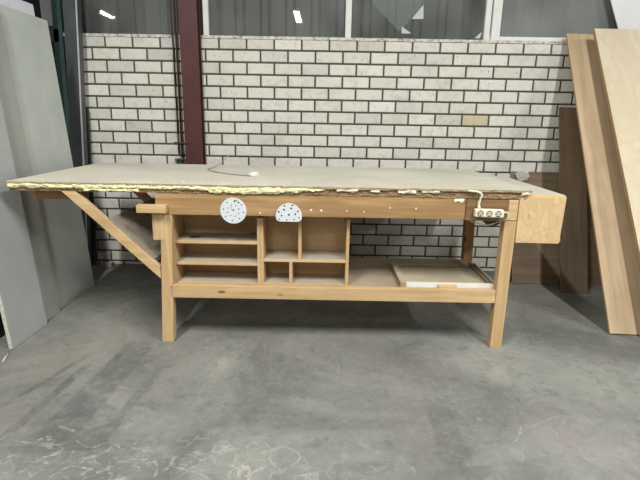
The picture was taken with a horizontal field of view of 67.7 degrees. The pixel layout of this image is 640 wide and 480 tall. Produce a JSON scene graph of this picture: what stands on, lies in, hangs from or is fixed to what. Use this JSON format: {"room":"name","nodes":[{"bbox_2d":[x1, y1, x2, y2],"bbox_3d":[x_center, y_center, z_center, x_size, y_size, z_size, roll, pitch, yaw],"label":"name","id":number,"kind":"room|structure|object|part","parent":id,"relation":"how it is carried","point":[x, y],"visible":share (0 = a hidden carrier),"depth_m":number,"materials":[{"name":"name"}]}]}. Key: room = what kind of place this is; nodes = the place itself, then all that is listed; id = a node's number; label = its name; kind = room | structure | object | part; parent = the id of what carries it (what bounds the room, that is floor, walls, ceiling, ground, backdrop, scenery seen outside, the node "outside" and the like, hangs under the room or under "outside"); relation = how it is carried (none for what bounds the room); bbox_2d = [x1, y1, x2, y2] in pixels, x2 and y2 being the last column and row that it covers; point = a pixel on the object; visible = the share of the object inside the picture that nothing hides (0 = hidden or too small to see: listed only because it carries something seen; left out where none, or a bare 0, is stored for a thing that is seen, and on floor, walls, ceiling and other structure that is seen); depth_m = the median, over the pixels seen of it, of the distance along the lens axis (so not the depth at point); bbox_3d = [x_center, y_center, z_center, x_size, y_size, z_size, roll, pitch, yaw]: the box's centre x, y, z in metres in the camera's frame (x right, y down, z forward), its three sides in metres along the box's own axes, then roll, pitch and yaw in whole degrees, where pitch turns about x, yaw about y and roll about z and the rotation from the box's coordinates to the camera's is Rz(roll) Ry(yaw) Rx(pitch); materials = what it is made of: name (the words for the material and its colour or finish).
{"room":"woodworking shop","nodes":[
{"label":"woodworking shop","id":0,"kind":"room"},
{"bbox_2d":[22,0,56,72],"bbox_3d":[-5.520,-2.655,6.041,6.790,4.600,0.100,1,14,0],"label":"wall","id":1,"kind":"structure","parent":0,"point":[36,3],"depth_m":5.92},
{"bbox_2d":[81,0,85,32],"bbox_3d":[-2.096,-2.338,5.032,0.080,4.600,2.140,1,14,0],"label":"wall","id":2,"kind":"structure","parent":0,"point":[82,6],"depth_m":4.17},
{"bbox_2d":[0,263,639,479],"bbox_3d":[-0.552,2.002,-2.325,17.200,0.151,18.700,1,14,0],"label":"floor","id":3,"kind":"structure","parent":0,"point":[244,389],"depth_m":2.35,"materials":[{"name":"concrete"}]},
{"bbox_2d":[0,312,5,337],"bbox_3d":[-2.211,0.393,2.959,0.640,0.320,0.480,1,14,0],"label":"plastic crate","id":4,"kind":"object","parent":3,"relation":"on","point":[2,330],"visible":0.02,"depth_m":2.87,"materials":[{"name":"black plastic"}]},
{"bbox_2d":[0,0,34,15],"bbox_3d":[-1.879,-0.492,3.021,0.160,2.016,0.860,1,14,0],"label":"sheet","id":5,"kind":"object","parent":3,"relation":"on","point":[19,5],"visible":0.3,"depth_m":3.06,"materials":[{"name":"white"}]},
{"bbox_2d":[0,99,46,348],"bbox_3d":[-1.817,-0.363,2.657,0.161,1.946,0.352,1,14,0],"label":"sheet","id":6,"kind":"object","parent":3,"relation":"on","point":[22,310],"visible":1,"depth_m":2.78,"materials":[{"name":"grey"}]},
{"bbox_2d":[0,13,59,320],"bbox_3d":[-1.838,-0.384,2.781,0.156,1.926,0.502,1,14,0],"label":"sheet","id":7,"kind":"object","parent":3,"relation":"on","point":[8,95],"visible":0.48,"depth_m":2.95,"materials":[{"name":"grey"}]},
{"bbox_2d":[0,4,93,308],"bbox_3d":[-1.856,-0.461,3.062,0.156,1.936,1.005,1,14,0],"label":"sheet","id":8,"kind":"object","parent":3,"relation":"on","point":[27,36],"visible":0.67,"depth_m":3.25,"materials":[{"name":"grey"}]},
{"bbox_2d":[48,0,70,150],"bbox_3d":[-2.409,-1.476,4.434,0.586,3.200,0.930,3,14,0],"label":"storage rack","id":9,"kind":"object","parent":3,"relation":"on","point":[56,32],"visible":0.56,"depth_m":4.00,"materials":[{"name":"metal"}]},
{"bbox_2d":[39,0,52,26],"bbox_3d":[-2.299,-1.971,4.116,0.142,0.262,0.160,1,14,0],"label":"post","id":10,"kind":"object","parent":9,"relation":"on","point":[45,5],"visible":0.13,"depth_m":4.04,"materials":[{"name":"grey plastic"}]},
{"bbox_2d":[63,0,91,266],"bbox_3d":[-1.903,-1.957,3.655,0.372,4.546,0.094,1,14,0],"label":"steel post","id":11,"kind":"object","parent":3,"relation":"on","point":[72,10],"visible":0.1,"depth_m":3.81,"materials":[{"name":"grey metal"}]},
{"bbox_2d":[86,109,96,264],"bbox_3d":[-1.988,-0.434,4.125,0.109,1.361,0.016,1,14,0],"label":"bar","id":12,"kind":"object","parent":3,"relation":"on","point":[91,194],"visible":0.58,"depth_m":4.14,"materials":[{"name":"black metal"}]},
{"bbox_2d":[102,261,113,267],"bbox_3d":[-1.880,0.217,4.232,0.089,0.047,0.070,1,14,0],"label":"fragment","id":13,"kind":"object","parent":3,"relation":"on","point":[106,264],"visible":0.98,"depth_m":4.21,"materials":[{"name":"grey"}]},
{"bbox_2d":[174,0,205,164],"bbox_3d":[-1.042,-1.977,3.681,0.290,4.600,0.155,1,14,0],"label":"steel column","id":14,"kind":"structure","parent":3,"relation":"on","point":[188,10],"depth_m":3.84,"materials":[{"name":"red metal"}]},
{"bbox_2d":[5,163,566,347],"bbox_3d":[-0.188,0.029,3.258,3.077,0.947,1.190,1,14,0],"label":"workbench","id":15,"kind":"object","parent":3,"relation":"on","point":[536,214],"depth_m":2.72,"materials":[{"name":"brown wood"}]},
{"bbox_3d":[-0.924,-0.173,2.624,0.162,0.044,0.044,1,14,0],"label":"stub rail","id":16,"kind":"part","parent":15,"relation":"part of","materials":[{"name":"brown wood"}]},
{"bbox_3d":[-0.883,0.226,2.783,0.103,0.776,0.062,1,14,0],"label":"leg","id":17,"kind":"part","parent":15,"relation":"part of","materials":[{"name":"brown wood"}]},
{"bbox_2d":[175,214,260,283],"bbox_3d":[-0.604,0.037,2.876,0.514,0.402,0.210,1,14,0],"label":"shelf unit","id":18,"kind":"object","parent":15,"relation":"on","point":[226,252],"visible":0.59,"depth_m":2.93,"materials":[{"name":"brown wood"}]},
{"bbox_3d":[-0.852,0.032,2.876,0.018,0.402,0.210,1,14,0],"label":"panel","id":19,"kind":"part","parent":18,"relation":"part of","materials":[{"name":"brown wood"}]},
{"bbox_3d":[-0.603,-0.011,2.860,0.478,0.018,0.201,1,14,0],"label":"shelf","id":20,"kind":"part","parent":18,"relation":"part of","materials":[{"name":"brown wood"}]},
{"bbox_3d":[-0.605,0.114,2.892,0.478,0.018,0.201,1,14,0],"label":"shelf","id":21,"kind":"part","parent":18,"relation":"part of","materials":[{"name":"brown wood"}]},
{"bbox_3d":[-0.607,0.229,2.921,0.478,0.008,0.201,1,14,0],"label":"shelf","id":22,"kind":"part","parent":18,"relation":"part of","materials":[{"name":"brown wood"}]},
{"bbox_3d":[-0.356,0.041,2.876,0.018,0.402,0.210,1,14,0],"label":"panel","id":23,"kind":"part","parent":18,"relation":"part of","materials":[{"name":"brown wood"}]},
{"bbox_2d":[220,198,246,222],"bbox_3d":[-0.480,-0.163,2.645,0.146,0.146,0.004,1,14,0],"label":"disc","id":24,"kind":"object","parent":15,"relation":"hanging from","point":[232,210],"visible":1,"depth_m":2.64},
{"bbox_2d":[208,155,258,176],"bbox_3d":[-0.638,-0.513,3.273,0.229,0.088,0.788,-5,16,-24],"label":"cord","id":25,"kind":"object","parent":15,"relation":"on","point":[251,174],"visible":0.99,"depth_m":3.03,"materials":[{"name":"white plastic"}]},
{"bbox_2d":[42,168,476,188],"bbox_3d":[-0.288,-0.421,3.083,2.787,0.009,0.973,1,14,0],"label":"sawdust","id":26,"kind":"object","parent":15,"relation":"on","point":[221,168],"visible":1,"depth_m":2.69},
{"bbox_2d":[276,203,301,221],"bbox_3d":[-0.172,-0.153,2.642,0.146,0.105,0.004,1,14,0],"label":"disc","id":27,"kind":"object","parent":15,"relation":"hanging from","point":[287,212],"visible":1,"depth_m":2.64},
{"bbox_2d":[260,216,349,285],"bbox_3d":[-0.088,0.045,2.875,0.515,0.404,0.210,1,14,0],"label":"shelf unit","id":28,"kind":"object","parent":15,"relation":"on","point":[310,250],"visible":0.81,"depth_m":2.94,"materials":[{"name":"brown wood"}]},
{"bbox_3d":[-0.337,0.042,2.876,0.018,0.402,0.210,1,14,0],"label":"panel","id":29,"kind":"part","parent":28,"relation":"part of","materials":[{"name":"brown wood"}]},
{"bbox_3d":[-0.092,0.238,2.921,0.479,0.008,0.201,1,14,0],"label":"shelf","id":30,"kind":"part","parent":28,"relation":"part of","materials":[{"name":"brown wood"}]},
{"bbox_3d":[-0.089,0.097,2.885,0.479,0.018,0.201,1,14,0],"label":"shelf","id":31,"kind":"part","parent":28,"relation":"part of","materials":[{"name":"brown wood"}]},
{"bbox_3d":[0.160,0.050,2.875,0.018,0.404,0.210,1,14,0],"label":"panel","id":32,"kind":"part","parent":28,"relation":"part of","materials":[{"name":"brown wood"}]},
{"bbox_3d":[0.076,0.310,2.789,1.884,0.076,0.043,1,14,0],"label":"rail","id":33,"kind":"part","parent":15,"relation":"part of","materials":[{"name":"brown wood"}]},
{"bbox_2d":[212,257,467,286],"bbox_3d":[0.079,0.206,3.111,1.878,0.016,0.629,1,14,0],"label":"shelf","id":34,"kind":"object","parent":15,"relation":"attached to","point":[362,272],"depth_m":3.12,"materials":[{"name":"brown wood"}]},
{"bbox_2d":[391,262,493,288],"bbox_3d":[0.755,0.220,2.994,0.566,0.036,0.440,1,14,0],"label":"frame","id":35,"kind":"object","parent":15,"relation":"on","point":[470,275],"visible":0.98,"depth_m":2.96,"materials":[{"name":"brown wood"}]},
{"bbox_3d":[0.489,0.216,2.991,0.034,0.036,0.405,1,14,0],"label":"rail","id":36,"kind":"part","parent":35,"relation":"part of","materials":[{"name":"brown wood"}]},
{"bbox_3d":[0.752,0.179,3.178,0.488,0.026,0.018,1,14,0],"label":"rail","id":37,"kind":"part","parent":35,"relation":"part of","materials":[{"name":"brown wood"}]},
{"bbox_3d":[0.751,0.227,3.000,0.488,0.016,0.348,1,14,0],"label":"panel","id":38,"kind":"part","parent":35,"relation":"part of","materials":[{"name":"beige wood"}]},
{"bbox_3d":[0.746,0.275,2.794,0.110,0.025,0.026,1,14,0],"label":"handle","id":39,"kind":"part","parent":35,"relation":"part of","materials":[{"name":"brown wood"}]},
{"bbox_3d":[1.005,0.220,3.018,0.017,0.034,0.390,1,14,0],"label":"rail","id":40,"kind":"part","parent":35,"relation":"part of","materials":[{"name":"brown wood"}]},
{"bbox_3d":[1.031,0.222,3.008,0.015,0.036,0.410,1,14,0],"label":"rail","id":41,"kind":"part","parent":35,"relation":"part of","materials":[{"name":"brown wood"}]},
{"bbox_3d":[1.059,0.040,3.425,0.086,0.890,0.062,1,14,0],"label":"leg","id":42,"kind":"part","parent":15,"relation":"part of","materials":[{"name":"brown wood"}]},
{"bbox_2d":[477,210,483,216],"bbox_3d":[0.874,-0.145,2.596,0.035,0.035,0.003,2,14,0],"label":"socket","id":43,"kind":"object","parent":15,"relation":"attached to","point":[480,213],"depth_m":2.59,"materials":[{"name":"white plastic"}]},
{"bbox_3d":[0.930,-0.123,2.653,0.214,0.109,0.103,2,14,0],"label":"power strip","id":44,"kind":"part","parent":15,"relation":"part of","materials":[{"name":"white plastic"}]},
{"bbox_2d":[486,211,492,216],"bbox_3d":[0.923,-0.143,2.596,0.035,0.035,0.003,2,14,0],"label":"socket","id":45,"kind":"object","parent":15,"relation":"attached to","point":[489,213],"depth_m":2.60,"materials":[{"name":"white plastic"}]},
{"bbox_2d":[495,211,501,216],"bbox_3d":[0.972,-0.141,2.596,0.035,0.035,0.003,2,14,0],"label":"socket","id":46,"kind":"object","parent":15,"relation":"attached to","point":[498,213],"depth_m":2.60,"materials":[{"name":"white plastic"}]},
{"bbox_3d":[1.056,0.261,2.782,0.069,0.776,0.062,1,14,0],"label":"leg","id":47,"kind":"part","parent":15,"relation":"part of","materials":[{"name":"brown wood"}]},
{"bbox_2d":[511,171,601,284],"bbox_3d":[2.095,-0.100,4.034,0.955,0.911,0.314,1,14,0],"label":"leaning board","id":48,"kind":"object","parent":3,"relation":"on","point":[532,263],"visible":0.4,"depth_m":4.01,"materials":[{"name":"brown wood"}]},
{"bbox_2d":[559,107,587,292],"bbox_3d":[2.054,-0.335,3.867,0.217,1.440,0.532,2,14,3],"label":"leaning board","id":49,"kind":"object","parent":3,"relation":"on","point":[572,175],"visible":0.76,"depth_m":3.85,"materials":[{"name":"brown wood"}]},
{"bbox_2d":[566,33,639,334],"bbox_3d":[2.054,-0.511,3.420,0.300,2.003,1.280,2,14,3],"label":"leaning board","id":50,"kind":"object","parent":3,"relation":"on","point":[619,268],"visible":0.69,"depth_m":3.35,"materials":[{"name":"brown wood"}]},
{"bbox_2d":[592,28,639,265],"bbox_3d":[2.670,-0.464,3.252,1.220,2.023,1.369,1,14,1],"label":"leaning board","id":51,"kind":"object","parent":3,"relation":"on","point":[618,50],"visible":1,"depth_m":3.43,"materials":[{"name":"beige wood"}]},
{"bbox_2d":[610,0,639,29],"bbox_3d":[3.219,-1.046,3.818,2.085,2.870,0.232,1,14,0],"label":"sheet","id":52,"kind":"object","parent":3,"relation":"on","point":[626,12],"visible":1,"depth_m":3.72,"materials":[{"name":"white"}]},
{"bbox_2d":[64,36,575,271],"bbox_3d":[1.072,-0.684,4.178,6.330,1.924,0.211,1,14,0],"label":"wall","id":53,"kind":"structure","parent":0,"point":[490,109],"depth_m":3.98,"materials":[{"name":"white brick"}]},
{"bbox_2d":[62,0,178,34],"bbox_3d":[-1.536,-2.329,3.721,1.055,1.355,0.050,1,14,0],"label":"window","id":54,"kind":"structure","parent":53,"relation":"in","point":[176,1],"depth_m":3.84,"materials":[{"name":"white paint"}]},
{"bbox_2d":[170,0,178,153],"bbox_3d":[-1.178,-1.994,3.738,0.010,2.600,0.010,1,14,0],"label":"cable","id":55,"kind":"object","parent":53,"relation":"attached to","point":[170,0],"visible":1,"depth_m":3.90,"materials":[{"name":"plastic"}]},
{"bbox_2d":[173,0,182,156],"bbox_3d":[-1.146,-1.967,3.728,0.017,2.645,0.017,1,14,0],"label":"conduit pipe","id":56,"kind":"object","parent":53,"relation":"attached to","point":[174,6],"visible":1,"depth_m":3.88,"materials":[{"name":"black metal"}]},
{"bbox_2d":[175,157,184,162],"bbox_3d":[-1.193,-0.681,4.052,0.082,0.050,0.040,1,14,0],"label":"pipe fitting","id":57,"kind":"object","parent":56,"relation":"attached to","point":[182,159],"visible":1,"depth_m":4.04,"materials":[{"name":"metal"}]},
{"bbox_2d":[63,33,566,44],"bbox_3d":[1.089,-1.626,3.937,6.330,0.024,0.217,1,14,0],"label":"trim","id":58,"kind":"structure","parent":53,"relation":"attached to","point":[84,34],"depth_m":3.84,"materials":[{"name":"white paint"}]},
{"bbox_2d":[83,0,617,39],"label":"window","id":59,"kind":"structure","parent":53,"relation":"in","point":[205,3],"depth_m":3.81,"materials":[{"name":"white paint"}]},
{"bbox_2d":[402,27,411,33],"bbox_3d":[0.699,-1.693,3.846,0.083,0.052,0.004,1,14,0],"label":"paper scrap","id":60,"kind":"object","parent":59,"relation":"attached to","point":[404,31],"visible":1,"depth_m":3.85,"materials":[{"name":"white paper"}]},
{"bbox_2d":[412,5,423,18],"bbox_3d":[0.783,-1.824,3.812,0.095,0.107,0.004,1,14,0],"label":"paper scrap","id":61,"kind":"object","parent":59,"relation":"attached to","point":[419,15],"visible":1,"depth_m":3.81,"materials":[{"name":"white paper"}]},
{"bbox_2d":[489,0,565,40],"bbox_3d":[2.821,-2.242,3.688,2.888,1.355,0.062,1,14,0],"label":"window","id":62,"kind":"structure","parent":53,"relation":"in","point":[497,5],"depth_m":3.82,"materials":[{"name":"white paint"}]}
]}

